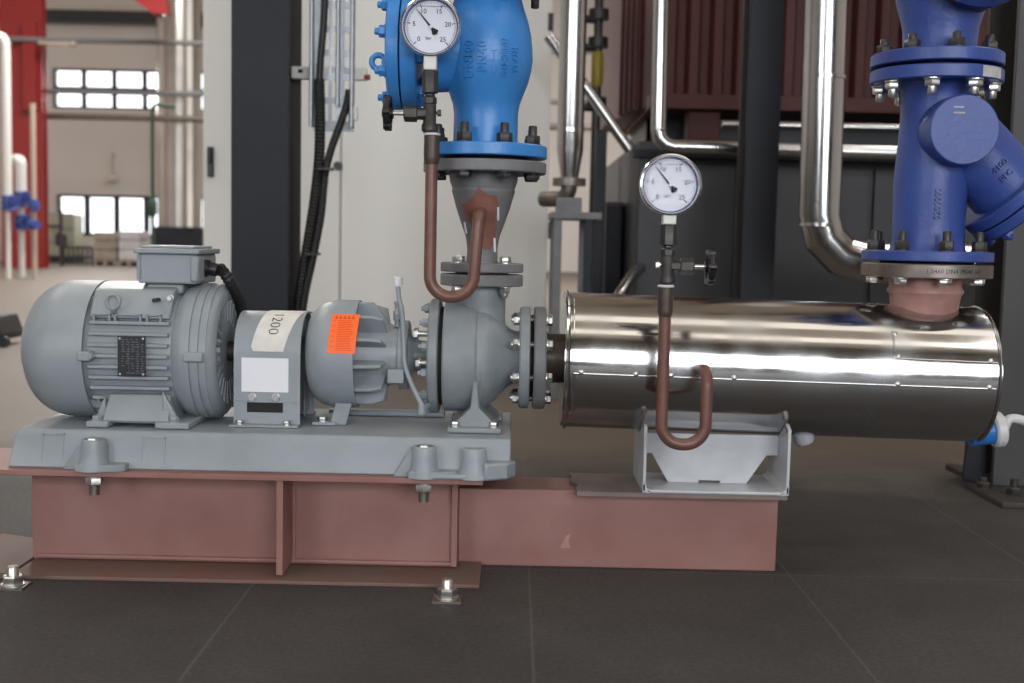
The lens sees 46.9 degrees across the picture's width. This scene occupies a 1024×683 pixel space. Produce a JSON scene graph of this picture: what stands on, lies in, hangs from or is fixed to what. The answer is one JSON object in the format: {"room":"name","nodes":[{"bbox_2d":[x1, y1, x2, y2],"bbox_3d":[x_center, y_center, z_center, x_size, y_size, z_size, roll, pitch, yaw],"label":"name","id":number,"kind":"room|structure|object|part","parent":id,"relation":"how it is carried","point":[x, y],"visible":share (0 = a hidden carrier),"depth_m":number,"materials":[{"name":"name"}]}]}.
{"room":"industrial pump room","nodes":[
{"label":"industrial pump room","id":0,"kind":"room"},
{"bbox_2d":[0,0,629,271],"bbox_3d":[-0.898,-4.756,23.877,20.000,6.600,0.300,1,5,0],"label":"wall","id":1,"kind":"structure","parent":0,"point":[80,152],"depth_m":23.79,"materials":[{"name":"paint"}]},
{"bbox_2d":[106,153,118,179],"bbox_3d":[-8.027,-3.522,23.711,0.260,0.540,0.267,1,5,0],"label":"wall bracket","id":2,"kind":"object","parent":1,"relation":"attached to","point":[112,177],"visible":1,"depth_m":23.69,"materials":[{"name":"beige metal"}]},
{"bbox_2d":[46,9,202,26],"bbox_3d":[-7.436,-6.426,23.471,6.855,0.240,0.250,1,5,0],"label":"trim","id":3,"kind":"structure","parent":1,"relation":"attached to","point":[53,16],"depth_m":23.35,"materials":[{"name":"grey metal"}]},
{"bbox_2d":[53,68,202,110],"bbox_3d":[-7.699,-5.066,23.768,3.151,0.883,0.070,1,5,0],"label":"window","id":4,"kind":"structure","parent":1,"relation":"in","point":[83,71],"depth_m":23.73,"materials":[{"name":"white glass"}]},
{"bbox_2d":[57,194,202,236],"bbox_3d":[-7.728,-2.546,23.983,3.117,0.937,0.070,1,5,0],"label":"window","id":5,"kind":"structure","parent":1,"relation":"in","point":[87,198],"depth_m":23.94,"materials":[{"name":"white glass"}]},
{"bbox_2d":[0,260,1023,682],"bbox_3d":[-0.998,-0.113,9.419,20.600,0.200,29.900,1,5,0],"label":"floor","id":6,"kind":"structure","parent":0,"point":[889,569],"depth_m":1.96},
{"bbox_2d":[0,32,18,278],"bbox_3d":[-6.296,-2.295,14.609,0.490,3.040,0.231,5,6,40],"label":"riser pipe","id":7,"kind":"object","parent":6,"relation":"on","point":[9,202],"visible":1,"depth_m":14.55,"materials":[{"name":"white metal"}]},
{"bbox_2d":[0,311,22,346],"bbox_3d":[-2.773,-0.075,6.288,0.308,0.179,0.310,1,5,0],"label":"vacuum cleaner","id":8,"kind":"object","parent":6,"relation":"on","point":[10,324],"visible":0.88,"depth_m":6.29,"materials":[{"name":"black plastic"}]},
{"bbox_2d":[0,565,31,590],"bbox_3d":[-0.853,0.402,2.017,0.048,0.037,0.044,1,5,0],"label":"bolt","id":9,"kind":"object","parent":6,"relation":"on","point":[12,580],"visible":1,"depth_m":2.01,"materials":[{"name":"metal"}]},
{"bbox_2d":[0,581,31,590],"bbox_3d":[-0.854,0.418,2.019,0.048,0.004,0.044,1,5,0],"label":"washer","id":10,"kind":"object","parent":9,"relation":"in","point":[5,585],"depth_m":2.00,"materials":[{"name":"metal"}]},
{"bbox_2d":[12,154,30,277],"bbox_3d":[-6.332,-1.620,15.249,0.219,1.584,0.412,-3,6,-39],"label":"riser pipe","id":11,"kind":"object","parent":6,"relation":"on","point":[20,221],"visible":0.82,"depth_m":15.18,"materials":[{"name":"white metal"}]},
{"bbox_2d":[0,0,48,267],"bbox_3d":[-7.886,-4.490,18.995,0.679,6.600,0.300,1,5,0],"label":"column","id":12,"kind":"structure","parent":6,"relation":"on","point":[18,18],"depth_m":19.02,"materials":[{"name":"red metal"}]},
{"bbox_2d":[9,36,591,53],"bbox_3d":[0.546,-4.638,18.816,17.107,0.084,0.082,1,5,0],"label":"pipe","id":13,"kind":"object","parent":12,"relation":"attached to","point":[11,38],"visible":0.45,"depth_m":18.78,"materials":[{"name":"metal"}]},
{"bbox_2d":[37,41,76,47],"bbox_3d":[-7.189,-4.716,18.698,0.599,0.098,0.150,1,5,0],"label":"lamp","id":14,"kind":"object","parent":13,"relation":"hanging from","point":[71,44],"visible":1,"depth_m":18.62,"materials":[{"name":"beige"}]},
{"bbox_2d":[27,103,40,277],"bbox_3d":[-6.070,-1.907,14.971,0.192,2.214,0.191,4,5,26],"label":"pipe","id":15,"kind":"object","parent":6,"relation":"on","point":[33,224],"visible":1,"depth_m":14.99,"materials":[{"name":"beige metal"}]},
{"bbox_2d":[49,210,66,265],"bbox_3d":[-7.965,-1.814,20.678,0.327,0.979,0.200,1,5,0],"label":"post","id":16,"kind":"object","parent":6,"relation":"on","point":[60,237],"visible":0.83,"depth_m":20.63,"materials":[{"name":"metal"}]},
{"bbox_3d":[-7.964,-1.861,20.674,0.327,0.372,0.200,1,5,0],"label":"arm","id":17,"kind":"part","parent":16,"relation":"part of","materials":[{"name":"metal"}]},
{"bbox_2d":[49,213,84,262],"bbox_3d":[-8.654,-2.008,22.921,0.511,0.956,0.600,1,5,0],"label":"tote","id":18,"kind":"object","parent":6,"relation":"on","point":[72,223],"visible":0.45,"depth_m":22.66,"materials":[{"name":"beige plastic"}]},
{"bbox_2d":[63,245,92,265],"bbox_3d":[-7.798,-1.543,21.203,0.553,0.358,0.050,1,5,0],"label":"railing","id":19,"kind":"object","parent":6,"relation":"on","point":[87,257],"visible":0.96,"depth_m":21.18,"materials":[{"name":"metal"}]},
{"bbox_3d":[-7.797,-1.608,21.197,0.503,0.228,0.050,1,5,0],"label":"rail","id":20,"kind":"part","parent":19,"relation":"part of","materials":[{"name":"metal"}]},
{"bbox_2d":[93,232,122,265],"bbox_3d":[-7.485,-1.730,21.989,0.436,0.611,0.600,1,5,0],"label":"pallet stack","id":21,"kind":"object","parent":6,"relation":"on","point":[105,241],"visible":0.75,"depth_m":21.71,"materials":[{"name":"beige cardboard"}]},
{"bbox_2d":[117,231,148,265],"bbox_3d":[-7.011,-1.725,21.888,0.415,0.638,0.600,1,5,0],"label":"pallet stack","id":22,"kind":"object","parent":6,"relation":"on","point":[129,240],"visible":0.77,"depth_m":21.61,"materials":[{"name":"beige"}]},
{"bbox_2d":[147,103,174,244],"bbox_3d":[-3.954,-1.639,13.280,0.106,2.058,0.410,3,5,20],"label":"pipe","id":23,"kind":"object","parent":6,"relation":"on","point":[151,203],"visible":0.92,"depth_m":13.12,"materials":[{"name":"metal"}]},
{"bbox_2d":[155,0,202,245],"bbox_3d":[-5.743,-4.570,20.482,0.882,6.598,0.866,1,5,0],"label":"pipe","id":24,"kind":"object","parent":6,"relation":"on","point":[179,68],"visible":0.71,"depth_m":20.31,"materials":[{"name":"silver metal"}]},
{"bbox_2d":[217,263,246,318],"bbox_3d":[-0.447,0.105,2.548,0.186,0.555,0.641,4,6,33],"label":"cable","id":25,"kind":"object","parent":6,"relation":"on","point":[224,273],"visible":0.14,"depth_m":2.24,"materials":[{"name":"black plastic"}]},
{"bbox_2d":[231,0,301,406],"bbox_3d":[-0.765,-3.037,3.730,0.268,6.600,0.300,1,5,0],"label":"steel column","id":26,"kind":"structure","parent":6,"relation":"on","point":[266,35],"depth_m":3.83,"materials":[{"name":"black metal"}]},
{"bbox_2d":[291,66,369,80],"bbox_3d":[-0.604,-0.895,3.946,0.262,0.039,0.044,1,5,0],"label":"support strut","id":27,"kind":"object","parent":26,"relation":"attached to","point":[297,73],"visible":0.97,"depth_m":3.93,"materials":[{"name":"white paint"}]},
{"bbox_2d":[309,0,357,131],"bbox_3d":[-0.573,-1.516,3.840,0.157,1.641,0.064,1,5,0],"label":"cable tray","id":28,"kind":"object","parent":26,"relation":"attached to","point":[340,29],"visible":0.9,"depth_m":3.90,"materials":[{"name":"white paint"}]},
{"bbox_2d":[293,0,327,310],"bbox_3d":[-0.673,-0.616,3.895,0.120,1.273,0.095,1,5,0],"label":"cable conduit","id":29,"kind":"object","parent":28,"relation":"hanging from","point":[319,83],"visible":0.87,"depth_m":3.87,"materials":[{"name":"black plastic"}]},
{"bbox_3d":[-0.645,-1.522,3.839,0.012,1.631,0.064,1,5,0],"label":"rail","id":30,"kind":"part","parent":28,"relation":"part of","materials":[{"name":"silver metal"}]},
{"bbox_2d":[299,89,349,310],"bbox_3d":[-0.629,-0.408,3.907,0.184,0.854,0.097,1,5,0],"label":"cable conduit","id":31,"kind":"object","parent":28,"relation":"hanging from","point":[341,120],"visible":0.84,"depth_m":3.88,"materials":[{"name":"black plastic"}]},
{"bbox_3d":[-0.511,-1.519,3.839,0.012,1.631,0.064,1,5,0],"label":"rail","id":32,"kind":"part","parent":28,"relation":"part of","materials":[{"name":"silver metal"}]},
{"bbox_2d":[203,0,553,340],"bbox_3d":[-0.606,-0.935,5.617,1.609,2.100,0.535,1,5,0],"label":"tall cabinet","id":33,"kind":"object","parent":6,"relation":"on","point":[373,230],"visible":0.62,"depth_m":5.40,"materials":[{"name":"white metal"}]},
{"bbox_3d":[-1.376,-0.819,5.378,0.028,0.136,0.035,1,5,0],"label":"handle","id":34,"kind":"part","parent":33,"relation":"part of","materials":[{"name":"black plastic"}]},
{"bbox_3d":[-1.096,-0.977,5.393,0.626,2.000,0.022,1,5,0],"label":"door","id":35,"kind":"part","parent":33,"relation":"part of","materials":[{"name":"white metal"}]},
{"bbox_3d":[-0.302,-0.960,5.393,0.947,2.000,0.022,1,5,0],"label":"door","id":36,"kind":"part","parent":33,"relation":"part of","materials":[{"name":"white metal"}]},
{"bbox_2d":[0,448,786,588],"bbox_3d":[-0.262,0.312,2.317,1.530,0.190,0.522,1,5,0],"label":"base frame","id":37,"kind":"object","parent":6,"relation":"on","point":[142,525],"visible":0.7,"depth_m":2.17,"materials":[{"name":"brown metal"}]},
{"bbox_3d":[-0.945,0.398,2.200,0.128,0.010,0.272,1,5,0],"label":"foot plate","id":38,"kind":"part","parent":37,"relation":"part of","materials":[{"name":"metal"}]},
{"bbox_3d":[-0.875,0.303,2.323,0.012,0.180,0.312,1,5,0],"label":"plate","id":39,"kind":"part","parent":37,"relation":"part of","materials":[{"name":"brown metal"}]},
{"bbox_2d":[9,407,515,480],"bbox_3d":[-0.442,0.179,2.248,0.899,0.079,0.402,1,5,0],"label":"base plate","id":40,"kind":"object","parent":37,"relation":"on","point":[372,441],"visible":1,"depth_m":2.09,"materials":[{"name":"paint"}]},
{"bbox_2d":[84,437,103,495],"bbox_3d":[-0.737,0.220,2.080,0.035,0.102,0.035,1,5,0],"label":"bolt","id":41,"kind":"object","parent":40,"relation":"attached to","point":[94,483],"visible":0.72,"depth_m":2.07,"materials":[{"name":"metal"}]},
{"bbox_2d":[20,245,237,429],"bbox_3d":[-0.707,-0.020,2.251,0.414,0.329,0.284,1,5,0],"label":"motor","id":42,"kind":"object","parent":40,"relation":"on","point":[157,349],"visible":0.96,"depth_m":2.15,"materials":[{"name":"grey paint"}]},
{"bbox_2d":[121,339,143,373],"bbox_3d":[-0.682,0.027,2.123,0.042,0.062,0.001,1,5,0],"label":"nameplate","id":43,"kind":"object","parent":42,"relation":"attached to","point":[132,350],"depth_m":2.12,"materials":[{"name":"grey metal"}]},
{"bbox_3d":[-0.633,-0.174,2.237,0.121,0.015,0.156,1,5,0],"label":"box lid","id":44,"kind":"part","parent":42,"relation":"part of","materials":[{"name":"grey paint"}]},
{"bbox_2d":[229,310,315,427],"bbox_3d":[-0.451,0.045,2.256,0.133,0.210,0.201,1,5,0],"label":"guard","id":45,"kind":"object","parent":40,"relation":"on","point":[271,389],"visible":0.98,"depth_m":2.18,"materials":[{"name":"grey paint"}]},
{"bbox_3d":[-0.452,0.045,2.256,0.103,0.202,0.152,1,5,0],"label":"plate","id":46,"kind":"part","parent":45,"relation":"part of","materials":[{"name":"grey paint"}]},
{"bbox_3d":[-0.248,0.141,2.344,0.230,0.012,0.020,1,5,0],"label":"drip rail","id":47,"kind":"part","parent":40,"relation":"part of","materials":[{"name":"metal"}]},
{"bbox_2d":[305,273,530,433],"bbox_3d":[-0.176,0.012,2.252,0.420,0.287,0.236,1,5,0],"label":"pump","id":48,"kind":"object","parent":40,"relation":"on","point":[469,355],"visible":0.98,"depth_m":2.18,"materials":[{"name":"grey paint"}]},
{"bbox_2d":[329,315,354,350],"bbox_3d":[-0.311,-0.016,2.165,0.043,0.062,0.035,1,5,0],"label":"print","id":49,"kind":"object","parent":48,"relation":"attached to","point":[341,327],"depth_m":2.16,"materials":[{"name":"orange paper"}]},
{"bbox_3d":[-0.146,0.027,2.254,0.019,0.218,0.218,1,5,0],"label":"casing","id":50,"kind":"part","parent":48,"relation":"part of","materials":[{"name":"grey paint"}]},
{"bbox_3d":[-0.057,0.013,2.252,0.142,0.241,0.209,1,5,0],"label":"volute casing","id":51,"kind":"part","parent":48,"relation":"part of","materials":[{"name":"grey paint"}]},
{"bbox_2d":[423,155,545,274],"bbox_3d":[-0.053,-0.237,2.231,0.231,0.218,0.231,1,5,0],"label":"pipe reducer","id":52,"kind":"object","parent":48,"relation":"on","point":[488,182],"visible":0.93,"depth_m":2.18,"materials":[{"name":"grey metal"}]},
{"bbox_2d":[424,135,486,302],"bbox_3d":[-0.103,-0.220,2.143,0.111,0.296,0.121,1,5,0],"label":"tube","id":53,"kind":"object","parent":52,"relation":"attached to","point":[431,142],"visible":1,"depth_m":2.09,"materials":[{"name":"metal"}]},
{"bbox_2d":[382,70,440,135],"bbox_3d":[-0.177,-0.421,2.079,0.104,0.114,0.067,1,5,0],"label":"valve","id":54,"kind":"object","parent":53,"relation":"on","point":[410,113],"visible":1,"depth_m":2.07,"materials":[{"name":"black metal"}]},
{"bbox_2d":[400,0,461,69],"bbox_3d":[-0.142,-0.535,2.073,0.108,0.140,0.039,1,5,0],"label":"pressure gauge","id":55,"kind":"object","parent":54,"relation":"on","point":[430,29],"visible":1,"depth_m":2.07,"materials":[{"name":"white paint"}]},
{"bbox_3d":[-0.143,-0.483,2.074,0.023,0.036,0.023,1,5,0],"label":"stem","id":56,"kind":"part","parent":55,"relation":"part of","materials":[{"name":"white paint"}]},
{"bbox_2d":[424,135,439,164],"bbox_3d":[-0.142,-0.339,2.086,0.028,0.052,0.028,1,5,0],"label":"socket","id":57,"kind":"object","parent":53,"relation":"attached to","point":[431,142],"depth_m":2.07,"materials":[{"name":"metal"}]},
{"bbox_2d":[369,0,546,160],"bbox_3d":[-0.097,-0.515,2.208,0.333,0.340,0.232,1,5,0],"label":"valve","id":58,"kind":"object","parent":52,"relation":"on","point":[486,75],"visible":0.87,"depth_m":2.14,"materials":[{"name":"blue paint"}]},
{"bbox_2d":[415,444,432,502],"bbox_3d":[-0.155,0.232,2.080,0.035,0.102,0.035,1,5,0],"label":"bolt","id":59,"kind":"object","parent":40,"relation":"attached to","point":[424,490],"visible":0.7,"depth_m":2.07,"materials":[{"name":"metal"}]},
{"bbox_3d":[-0.105,0.315,2.316,0.010,0.169,0.325,1,5,0],"label":"plate","id":60,"kind":"part","parent":37,"relation":"part of","materials":[{"name":"metal"}]},
{"bbox_3d":[0.307,0.275,2.246,0.394,0.008,0.175,1,5,0],"label":"packing plate","id":61,"kind":"part","parent":37,"relation":"part of","materials":[{"name":"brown metal"}]},
{"bbox_2d":[633,420,791,495],"bbox_3d":[0.374,0.207,2.234,0.273,0.131,0.168,1,5,0],"label":"saddle","id":62,"kind":"object","parent":37,"relation":"on","point":[724,464],"visible":0.92,"depth_m":2.22,"materials":[{"name":"paint"}]},
{"bbox_3d":[0.373,0.221,2.228,0.256,0.094,0.008,1,5,0],"label":"web plate","id":63,"kind":"part","parent":62,"relation":"part of","materials":[{"name":"paint"}]},
{"bbox_2d":[529,262,1002,445],"bbox_3d":[0.465,0.021,2.252,0.871,0.353,0.265,1,5,0],"label":"insulated pipe","id":64,"kind":"object","parent":62,"relation":"on","point":[919,365],"visible":0.98,"depth_m":2.14,"materials":[{"name":"silver metal"}]},
{"bbox_2d":[655,287,712,450],"bbox_3d":[0.300,0.044,2.095,0.101,0.285,0.120,1,5,0],"label":"tube","id":65,"kind":"object","parent":64,"relation":"attached to","point":[665,294],"visible":0.99,"depth_m":2.04,"materials":[{"name":"metal"}]},
{"bbox_2d":[657,287,673,316],"bbox_3d":[0.265,-0.069,2.039,0.027,0.052,0.027,1,5,0],"label":"socket","id":66,"kind":"object","parent":65,"relation":"attached to","point":[665,294],"depth_m":2.03,"materials":[{"name":"metal"}]},
{"bbox_2d":[655,224,716,287],"bbox_3d":[0.300,-0.147,2.032,0.104,0.109,0.067,1,5,0],"label":"valve","id":67,"kind":"object","parent":65,"relation":"attached to","point":[668,232],"visible":1,"depth_m":2.02,"materials":[{"name":"black metal"}]},
{"bbox_2d":[639,153,701,224],"bbox_3d":[0.271,-0.256,2.027,0.107,0.132,0.039,1,5,0],"label":"pressure gauge","id":68,"kind":"object","parent":67,"relation":"on","point":[670,184],"visible":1,"depth_m":2.02,"materials":[{"name":"white paint"}]},
{"bbox_3d":[0.269,-0.204,2.027,0.023,0.029,0.023,1,5,0],"label":"stem","id":69,"kind":"part","parent":68,"relation":"part of","materials":[{"name":"white paint"}]},
{"bbox_2d":[860,262,993,314],"bbox_3d":[0.784,-0.077,2.243,0.238,0.142,0.238,1,5,0],"label":"outlet","id":70,"kind":"object","parent":64,"relation":"attached to","point":[913,289],"depth_m":2.18,"materials":[{"name":"metal"}]},
{"bbox_2d":[861,63,1023,264],"bbox_3d":[0.856,-0.324,2.222,0.370,0.358,0.238,1,5,0],"label":"y-strainer","id":71,"kind":"object","parent":64,"relation":"on","point":[954,151],"visible":1,"depth_m":2.16,"materials":[{"name":"blue metal"}]},
{"bbox_2d":[870,0,1009,70],"bbox_3d":[0.805,-0.661,2.164,0.254,0.321,0.297,1,5,0],"label":"shutoff valve","id":72,"kind":"object","parent":71,"relation":"on","point":[933,31],"visible":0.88,"depth_m":2.13,"materials":[{"name":"blue metal"}]},
{"bbox_2d":[967,412,1023,447],"bbox_3d":[0.999,0.248,2.289,0.293,0.234,0.078,-1,5,-23],"label":"valve","id":73,"kind":"object","parent":64,"relation":"attached to","point":[998,437],"visible":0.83,"depth_m":2.22,"materials":[{"name":"metal"}]},
{"bbox_2d":[432,577,461,603],"bbox_3d":[-0.110,0.419,1.997,0.048,0.037,0.044,1,5,0],"label":"bolt","id":74,"kind":"object","parent":6,"relation":"on","point":[447,593],"visible":1,"depth_m":1.99,"materials":[{"name":"metal"}]},
{"bbox_2d":[432,594,461,603],"bbox_3d":[-0.110,0.436,1.998,0.048,0.004,0.044,1,5,0],"label":"washer","id":75,"kind":"object","parent":74,"relation":"in","point":[437,598],"depth_m":1.98,"materials":[{"name":"metal"}]},
{"bbox_2d":[547,197,601,398],"bbox_3d":[0.240,-0.182,4.744,0.195,0.784,0.420,1,5,0],"label":"stand","id":76,"kind":"object","parent":6,"relation":"on","point":[567,208],"visible":0.73,"depth_m":4.54,"materials":[{"name":"grey paint"}]},
{"bbox_3d":[0.170,-0.165,4.926,0.032,0.716,0.040,1,5,0],"label":"leg","id":77,"kind":"part","parent":76,"relation":"part of","materials":[{"name":"grey metal"}]},
{"bbox_3d":[0.169,-0.134,4.568,0.032,0.716,0.040,1,5,0],"label":"leg","id":78,"kind":"part","parent":76,"relation":"part of","materials":[{"name":"grey metal"}]},
{"bbox_2d":[538,0,586,206],"bbox_3d":[0.217,-1.387,4.668,0.132,1.699,0.207,-4,7,-45],"label":"pipe","id":79,"kind":"object","parent":76,"relation":"on","point":[573,13],"visible":0.94,"depth_m":4.64,"materials":[{"name":"metal"}]},
{"bbox_3d":[0.247,-0.499,4.717,0.195,0.027,0.420,1,5,0],"label":"frame","id":80,"kind":"part","parent":76,"relation":"part of","materials":[{"name":"grey metal"}]},
{"bbox_3d":[0.289,-0.162,4.926,0.032,0.716,0.040,1,5,0],"label":"leg","id":81,"kind":"part","parent":76,"relation":"part of","materials":[{"name":"grey metal"}]},
{"bbox_3d":[0.288,-0.132,4.568,0.032,0.716,0.040,1,5,0],"label":"leg","id":82,"kind":"part","parent":76,"relation":"part of","materials":[{"name":"black paint"}]},
{"bbox_2d":[584,98,599,211],"bbox_3d":[0.369,-0.908,5.775,0.081,0.542,0.100,0,5,-17],"label":"pipe","id":83,"kind":"object","parent":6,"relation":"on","point":[595,118],"depth_m":5.77,"materials":[{"name":"metal"}]},
{"bbox_2d":[586,0,608,104],"bbox_3d":[0.396,-1.400,5.738,0.111,0.492,0.100,0,5,-17],"label":"pipe","id":84,"kind":"object","parent":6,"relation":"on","point":[597,17],"depth_m":5.72,"materials":[{"name":"metal"}]},
{"bbox_2d":[592,130,606,292],"bbox_3d":[0.377,-0.369,5.155,0.103,1.092,0.110,1,5,0],"label":"support post","id":85,"kind":"object","parent":6,"relation":"on","point":[601,135],"visible":0.49,"depth_m":5.11,"materials":[{"name":"black metal"}]},
{"bbox_2d":[603,202,622,293],"bbox_3d":[0.450,-0.246,5.509,0.076,0.791,0.465,1,5,0],"label":"post","id":86,"kind":"object","parent":6,"relation":"on","point":[613,210],"visible":0.46,"depth_m":5.26,"materials":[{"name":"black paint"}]},
{"bbox_2d":[614,263,645,293],"bbox_3d":[0.440,-0.043,4.643,0.045,0.532,0.354,4,5,27],"label":"pipe","id":87,"kind":"object","parent":6,"relation":"on","point":[639,269],"visible":0.37,"depth_m":4.64,"materials":[{"name":"silver metal"}]},
{"bbox_2d":[732,0,784,299],"bbox_3d":[0.930,-3.025,4.024,0.198,6.600,0.230,1,5,0],"label":"steel column","id":88,"kind":"structure","parent":6,"relation":"on","point":[763,20],"depth_m":4.16,"materials":[{"name":"black metal"}]},
{"bbox_2d":[650,0,896,160],"bbox_3d":[1.885,-0.985,4.472,2.732,2.500,0.060,1,5,0],"label":"pipe","id":89,"kind":"object","parent":6,"relation":"on","point":[660,137],"visible":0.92,"depth_m":4.47,"materials":[{"name":"silver metal"}]},
{"bbox_2d":[605,141,974,306],"bbox_3d":[2.345,-0.334,5.671,3.726,1.020,1.820,1,5,0],"label":"housing","id":90,"kind":"object","parent":6,"relation":"on","point":[867,185],"visible":0.36,"depth_m":4.77,"materials":[{"name":"black paint"}]},
{"bbox_2d":[544,33,632,152],"bbox_3d":[0.332,-1.067,5.070,0.403,0.504,0.048,1,5,0],"label":"pipe","id":91,"kind":"object","parent":90,"relation":"attached to","point":[551,40],"visible":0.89,"depth_m":5.06,"materials":[{"name":"silver metal"}]},
{"bbox_3d":[0.697,-0.273,4.796,0.385,0.875,0.020,1,5,0],"label":"panel","id":92,"kind":"part","parent":90,"relation":"part of","materials":[{"name":"grey metal"}]},
{"bbox_3d":[2.353,-0.719,4.765,3.726,0.030,0.080,1,5,0],"label":"rail","id":93,"kind":"part","parent":90,"relation":"part of","materials":[{"name":"silver metal"}]},
{"bbox_2d":[600,0,988,144],"bbox_3d":[2.306,-2.078,6.099,3.562,2.380,1.490,1,5,0],"label":"shipping container","id":94,"kind":"object","parent":90,"relation":"on","point":[705,36],"visible":0.41,"depth_m":5.50,"materials":[{"name":"brown metal"}]},
{"bbox_3d":[0.604,-2.231,6.105,0.153,2.150,1.340,1,5,0],"label":"corner panel","id":95,"kind":"part","parent":94,"relation":"part of","materials":[{"name":"brown metal"}]},
{"bbox_3d":[0.899,-0.978,5.599,0.270,0.212,0.280,1,5,0],"label":"leg","id":96,"kind":"part","parent":94,"relation":"part of","materials":[{"name":"brown metal"}]},
{"bbox_3d":[2.349,-1.011,6.351,3.348,0.212,0.850,1,5,0],"label":"skirt plate","id":97,"kind":"part","parent":94,"relation":"part of","materials":[{"name":"metal"}]},
{"bbox_2d":[721,120,898,131],"bbox_3d":[2.056,-0.846,4.935,2.360,0.111,0.036,1,5,0],"label":"pipe","id":98,"kind":"object","parent":90,"relation":"on","point":[725,124],"visible":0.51,"depth_m":4.92,"materials":[{"name":"silver metal"}]},
{"bbox_3d":[1.169,-0.263,4.796,0.528,0.875,0.020,1,5,0],"label":"panel","id":99,"kind":"part","parent":90,"relation":"part of","materials":[{"name":"grey metal"}]},
{"bbox_3d":[2.227,-0.240,4.796,1.549,0.875,0.020,1,5,0],"label":"panel","id":100,"kind":"part","parent":90,"relation":"part of","materials":[{"name":"metal"}]},
{"bbox_2d":[798,0,970,284],"bbox_3d":[1.796,-0.824,3.733,1.775,2.301,0.135,1,5,0],"label":"pipe","id":101,"kind":"object","parent":6,"relation":"on","point":[825,237],"visible":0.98,"depth_m":3.70,"materials":[{"name":"silver metal"}]},
{"bbox_2d":[945,0,1023,508],"bbox_3d":[1.415,-2.908,2.774,0.356,6.600,0.500,1,5,0],"label":"steel column","id":102,"kind":"structure","parent":6,"relation":"on","point":[996,475],"depth_m":2.99,"materials":[{"name":"black metal"}]},
{"bbox_3d":[1.344,0.372,3.053,0.356,0.014,0.500,1,5,0],"label":"plate","id":103,"kind":"part","parent":102,"relation":"part of","materials":[{"name":"grey metal"}]},
{"bbox_3d":[-0.852,-6.887,8.842,20.600,0.200,29.900,1,5,0],"label":"ceiling","id":104,"kind":"structure","parent":0,"visible":0},
{"bbox_2d":[135,0,171,18],"bbox_3d":[-5.702,-6.299,17.884,1.026,2.693,0.400,1,5,0],"label":"roof beam","id":105,"kind":"structure","parent":104,"relation":"attached to","point":[160,8],"depth_m":17.89,"materials":[{"name":"red metal"}]},
{"bbox_3d":[9.223,-3.282,9.131,0.300,6.600,29.300,1,5,0],"label":"wall","id":106,"kind":"structure","parent":0,"visible":0},
{"bbox_2d":[47,88,585,104],"bbox_3d":[0.685,-3.916,19.279,16.798,0.086,0.084,1,5,0],"label":"pipe","id":107,"kind":"object","parent":106,"relation":"attached to","point":[49,90],"visible":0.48,"depth_m":19.25,"materials":[{"name":"silver metal"}]},
{"bbox_2d":[47,113,590,130],"bbox_3d":[0.674,-3.514,19.313,16.803,0.106,0.103,1,5,0],"label":"pipe","id":108,"kind":"object","parent":106,"relation":"attached to","point":[63,116],"visible":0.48,"depth_m":19.27,"materials":[{"name":"metal"}]}
]}

